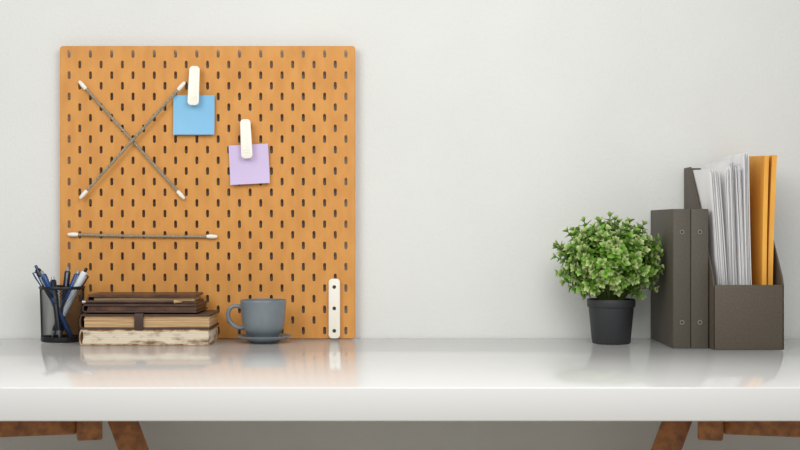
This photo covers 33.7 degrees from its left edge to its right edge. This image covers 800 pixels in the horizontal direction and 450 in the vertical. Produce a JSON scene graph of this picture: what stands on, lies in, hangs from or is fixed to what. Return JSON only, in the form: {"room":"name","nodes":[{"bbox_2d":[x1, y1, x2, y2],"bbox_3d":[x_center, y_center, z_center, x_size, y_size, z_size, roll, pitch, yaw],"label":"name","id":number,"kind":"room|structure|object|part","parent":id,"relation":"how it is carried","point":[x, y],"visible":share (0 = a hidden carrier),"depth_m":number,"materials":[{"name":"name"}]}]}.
{"room":"home office","nodes":[
{"label":"home office","id":0,"kind":"room"},
{"bbox_2d":[0,0,799,449],"bbox_3d":[0.000,-0.386,2.550,6.000,2.700,0.100,0,0,0],"label":"wall","id":1,"kind":"structure","parent":0,"point":[486,131],"depth_m":2.50,"materials":[{"name":"paint"}]},
{"bbox_2d":[60,46,354,338],"bbox_3d":[-0.361,-0.062,2.485,0.554,0.549,0.030,0,0,0],"label":"pegboard","id":2,"kind":"object","parent":1,"relation":"attached to","point":[78,53],"depth_m":2.48,"materials":[{"name":"orange wood"}]},
{"bbox_2d":[78,80,184,199],"bbox_3d":[-0.503,-0.159,2.474,0.201,0.224,0.008,0,0,0],"label":"cord","id":3,"kind":"object","parent":2,"relation":"attached to","point":[81,83],"visible":1,"depth_m":2.47,"materials":[{"name":"grey fabric"}]},
{"bbox_2d":[79,81,185,198],"bbox_3d":[-0.500,-0.158,2.467,0.199,0.220,0.008,0,0,0],"label":"cord","id":4,"kind":"object","parent":2,"relation":"attached to","point":[182,84],"visible":1,"depth_m":2.46,"materials":[{"name":"grey fabric"}]},
{"bbox_2d":[67,232,216,238],"bbox_3d":[-0.483,0.020,2.474,0.281,0.012,0.008,0,0,0],"label":"cord","id":5,"kind":"object","parent":2,"relation":"attached to","point":[72,234],"visible":1,"depth_m":2.47,"materials":[{"name":"grey fabric"}]},
{"bbox_2d":[187,66,199,105],"bbox_3d":[-0.385,-0.260,2.466,0.023,0.074,0.016,0,0,0],"label":"clip","id":6,"kind":"object","parent":2,"relation":"attached to","point":[194,71],"visible":1,"depth_m":2.46,"materials":[{"name":"white plastic"}]},
{"bbox_2d":[173,95,214,134],"bbox_3d":[-0.386,-0.206,2.472,0.077,0.074,0.007,0,0,0],"label":"sticky note","id":7,"kind":"object","parent":2,"relation":"attached to","point":[199,119],"visible":1,"depth_m":2.47,"materials":[{"name":"blue paper"}]},
{"bbox_2d":[240,119,252,158],"bbox_3d":[-0.287,-0.161,2.466,0.024,0.074,0.016,0,0,0],"label":"clip","id":8,"kind":"object","parent":2,"relation":"attached to","point":[245,124],"visible":1,"depth_m":2.46,"materials":[{"name":"white plastic"}]},
{"bbox_2d":[229,144,269,184],"bbox_3d":[-0.282,-0.114,2.472,0.078,0.078,0.007,0,0,0],"label":"sticky note","id":9,"kind":"object","parent":2,"relation":"attached to","point":[255,169],"visible":1,"depth_m":2.47,"materials":[{"name":"purple paper"}]},
{"bbox_3d":[-0.123,0.157,2.475,0.022,0.112,0.010,0,0,0],"label":"white mounting bracket","id":10,"kind":"part","parent":2,"relation":"part of","materials":[{"name":"white metal"}]},
{"bbox_3d":[0.000,1.014,0.600,6.000,0.100,4.000,0,0,0],"label":"floor","id":11,"kind":"structure","parent":0,"visible":0},
{"bbox_2d":[0,421,148,449],"bbox_3d":[-0.640,0.612,2.115,0.884,0.704,0.600,0,0,-15],"label":"stand","id":12,"kind":"object","parent":11,"relation":"on","point":[128,435],"visible":0.2,"depth_m":1.89,"materials":[{"name":"brown wood"}]},
{"bbox_2d":[0,338,799,420],"bbox_3d":[0.000,0.236,2.119,2.100,0.045,0.757,0,0,0],"label":"desk","id":13,"kind":"object","parent":12,"relation":"on","point":[355,379],"visible":1,"depth_m":1.79,"materials":[{"name":"laminate"}]},
{"bbox_2d":[39,285,84,342],"bbox_3d":[-0.622,0.163,2.428,0.083,0.101,0.083,0,0,0],"label":"mesh pencil holder","id":14,"kind":"object","parent":13,"relation":"on","point":[46,337],"visible":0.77,"depth_m":2.40,"materials":[{"name":"black metal"}]},
{"bbox_2d":[32,265,71,336],"bbox_3d":[-0.639,0.141,2.426,0.072,0.135,0.012,0,0,-3],"label":"pen","id":15,"kind":"object","parent":14,"relation":"in","point":[37,271],"visible":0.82,"depth_m":2.42,"materials":[{"name":"blue plastic"}]},
{"bbox_2d":[40,271,65,331],"bbox_3d":[-0.636,0.145,2.430,0.059,0.124,0.014,0,0,-28],"label":"pen","id":16,"kind":"object","parent":14,"relation":"in","point":[44,279],"visible":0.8,"depth_m":2.42,"materials":[{"name":"blue plastic"}]},
{"bbox_2d":[49,277,60,337],"bbox_3d":[-0.634,0.152,2.424,0.016,0.112,0.038,0,0,-36],"label":"pen","id":17,"kind":"object","parent":14,"relation":"in","point":[53,282],"visible":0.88,"depth_m":2.42,"materials":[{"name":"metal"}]},
{"bbox_2d":[60,267,70,336],"bbox_3d":[-0.617,0.143,2.435,0.028,0.130,0.014,0,0,39],"label":"pen","id":18,"kind":"object","parent":14,"relation":"in","point":[67,273],"visible":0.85,"depth_m":2.43,"materials":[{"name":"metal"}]},
{"bbox_2d":[51,270,79,336],"bbox_3d":[-0.616,0.146,2.432,0.052,0.124,0.017,0,0,-12],"label":"pen","id":19,"kind":"object","parent":14,"relation":"in","point":[76,275],"visible":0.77,"depth_m":2.43,"materials":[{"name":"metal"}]},
{"bbox_2d":[63,268,88,316],"bbox_3d":[-0.606,0.143,2.426,0.080,0.130,0.012,0,0,17],"label":"pen","id":20,"kind":"object","parent":14,"relation":"in","point":[83,274],"visible":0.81,"depth_m":2.42,"materials":[{"name":"white plastic"}]},
{"bbox_2d":[79,325,217,344],"bbox_3d":[-0.455,0.200,2.406,0.231,0.028,0.125,0,0,0],"label":"book","id":21,"kind":"object","parent":13,"relation":"on","point":[86,337],"visible":0.82,"depth_m":2.35,"materials":[{"name":"beige paper"}]},
{"bbox_2d":[79,310,218,329],"bbox_3d":[-0.454,0.172,2.406,0.235,0.030,0.126,0,0,0],"label":"notebook","id":22,"kind":"object","parent":21,"relation":"on","point":[205,319],"visible":0.91,"depth_m":2.35,"materials":[{"name":"beige paper"}]},
{"bbox_2d":[82,301,207,312],"bbox_3d":[-0.463,0.149,2.409,0.208,0.015,0.119,0,0,0],"label":"notebook","id":23,"kind":"object","parent":22,"relation":"on","point":[198,307],"visible":0.91,"depth_m":2.35,"materials":[{"name":"brown leather"}]},
{"bbox_2d":[82,300,181,303],"bbox_3d":[-0.479,0.138,2.362,0.178,0.007,0.007,0,0,0],"label":"pencil","id":24,"kind":"object","parent":23,"relation":"on","point":[83,301],"visible":1,"depth_m":2.36,"materials":[{"name":"wood"}]},
{"bbox_2d":[87,292,203,303],"bbox_3d":[-0.465,0.133,2.420,0.199,0.016,0.097,0,0,0],"label":"leather journal","id":25,"kind":"object","parent":23,"relation":"on","point":[185,297],"visible":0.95,"depth_m":2.38,"materials":[{"name":"brown leather"}]},
{"bbox_2d":[236,333,291,342],"bbox_3d":[-0.247,0.207,2.405,0.101,0.013,0.101,0,0,0],"label":"saucer","id":26,"kind":"object","parent":13,"relation":"on","point":[281,336],"visible":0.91,"depth_m":2.38,"materials":[{"name":"grey ceramic"}]},
{"bbox_2d":[226,298,285,336],"bbox_3d":[-0.255,0.172,2.409,0.097,0.071,0.084,0,0,36],"label":"coffee cup","id":27,"kind":"object","parent":26,"relation":"on","point":[261,317],"visible":0.91,"depth_m":2.37,"materials":[{"name":"grey ceramic"}]},
{"bbox_2d":[551,211,664,344],"bbox_3d":[0.380,0.094,2.385,0.196,0.238,0.193,0,0,-40],"label":"potted plant","id":28,"kind":"object","parent":13,"relation":"on","point":[606,265],"visible":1,"depth_m":2.35,"materials":[{"name":"green plant"}]},
{"bbox_3d":[0.381,0.173,2.382,0.087,0.080,0.087,0,0,0],"label":"pot","id":29,"kind":"part","parent":28,"relation":"part of","materials":[{"name":"grey plastic"}]},
{"bbox_2d":[651,209,690,347],"bbox_3d":[0.489,0.093,2.390,0.030,0.242,0.207,0,0,0],"label":"ring binder","id":30,"kind":"object","parent":13,"relation":"on","point":[671,305],"visible":0.98,"depth_m":2.29,"materials":[{"name":"cardboard"}]},
{"bbox_2d":[691,209,707,347],"bbox_3d":[0.520,0.093,2.390,0.030,0.242,0.207,0,0,0],"label":"ring binder","id":31,"kind":"object","parent":13,"relation":"on","point":[699,217],"visible":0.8,"depth_m":2.29,"materials":[{"name":"cardboard"}]},
{"bbox_2d":[684,167,783,349],"bbox_3d":[0.597,0.053,2.377,0.121,0.321,0.234,0,0,0],"label":"magazine file","id":32,"kind":"object","parent":13,"relation":"on","point":[740,317],"visible":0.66,"depth_m":2.26,"materials":[{"name":"grey cardboard"}]},
{"bbox_2d":[693,152,751,284],"bbox_3d":[0.577,0.041,2.380,0.078,0.338,0.212,0,0,0],"label":"papers","id":33,"kind":"object","parent":32,"relation":"in","point":[722,185],"visible":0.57,"depth_m":2.29,"materials":[{"name":"white paper"}]},
{"bbox_2d":[749,156,768,284],"bbox_3d":[0.632,0.041,2.383,0.012,0.338,0.198,0,0,0],"label":"manila envelope","id":34,"kind":"object","parent":32,"relation":"in","point":[758,165],"visible":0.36,"depth_m":2.31,"materials":[{"name":"orange paper"}]},
{"bbox_2d":[767,155,776,284],"bbox_3d":[0.646,0.043,2.385,0.016,0.334,0.194,0,0,0],"label":"manila envelope","id":35,"kind":"object","parent":32,"relation":"in","point":[772,158],"visible":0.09,"depth_m":2.29,"materials":[{"name":"orange paper"}]},
{"bbox_2d":[651,421,799,449],"bbox_3d":[0.640,0.612,2.115,0.884,0.704,0.600,0,0,15],"label":"stand","id":36,"kind":"object","parent":11,"relation":"on","point":[671,435],"visible":0.22,"depth_m":1.89,"materials":[{"name":"brown wood"}]}
]}

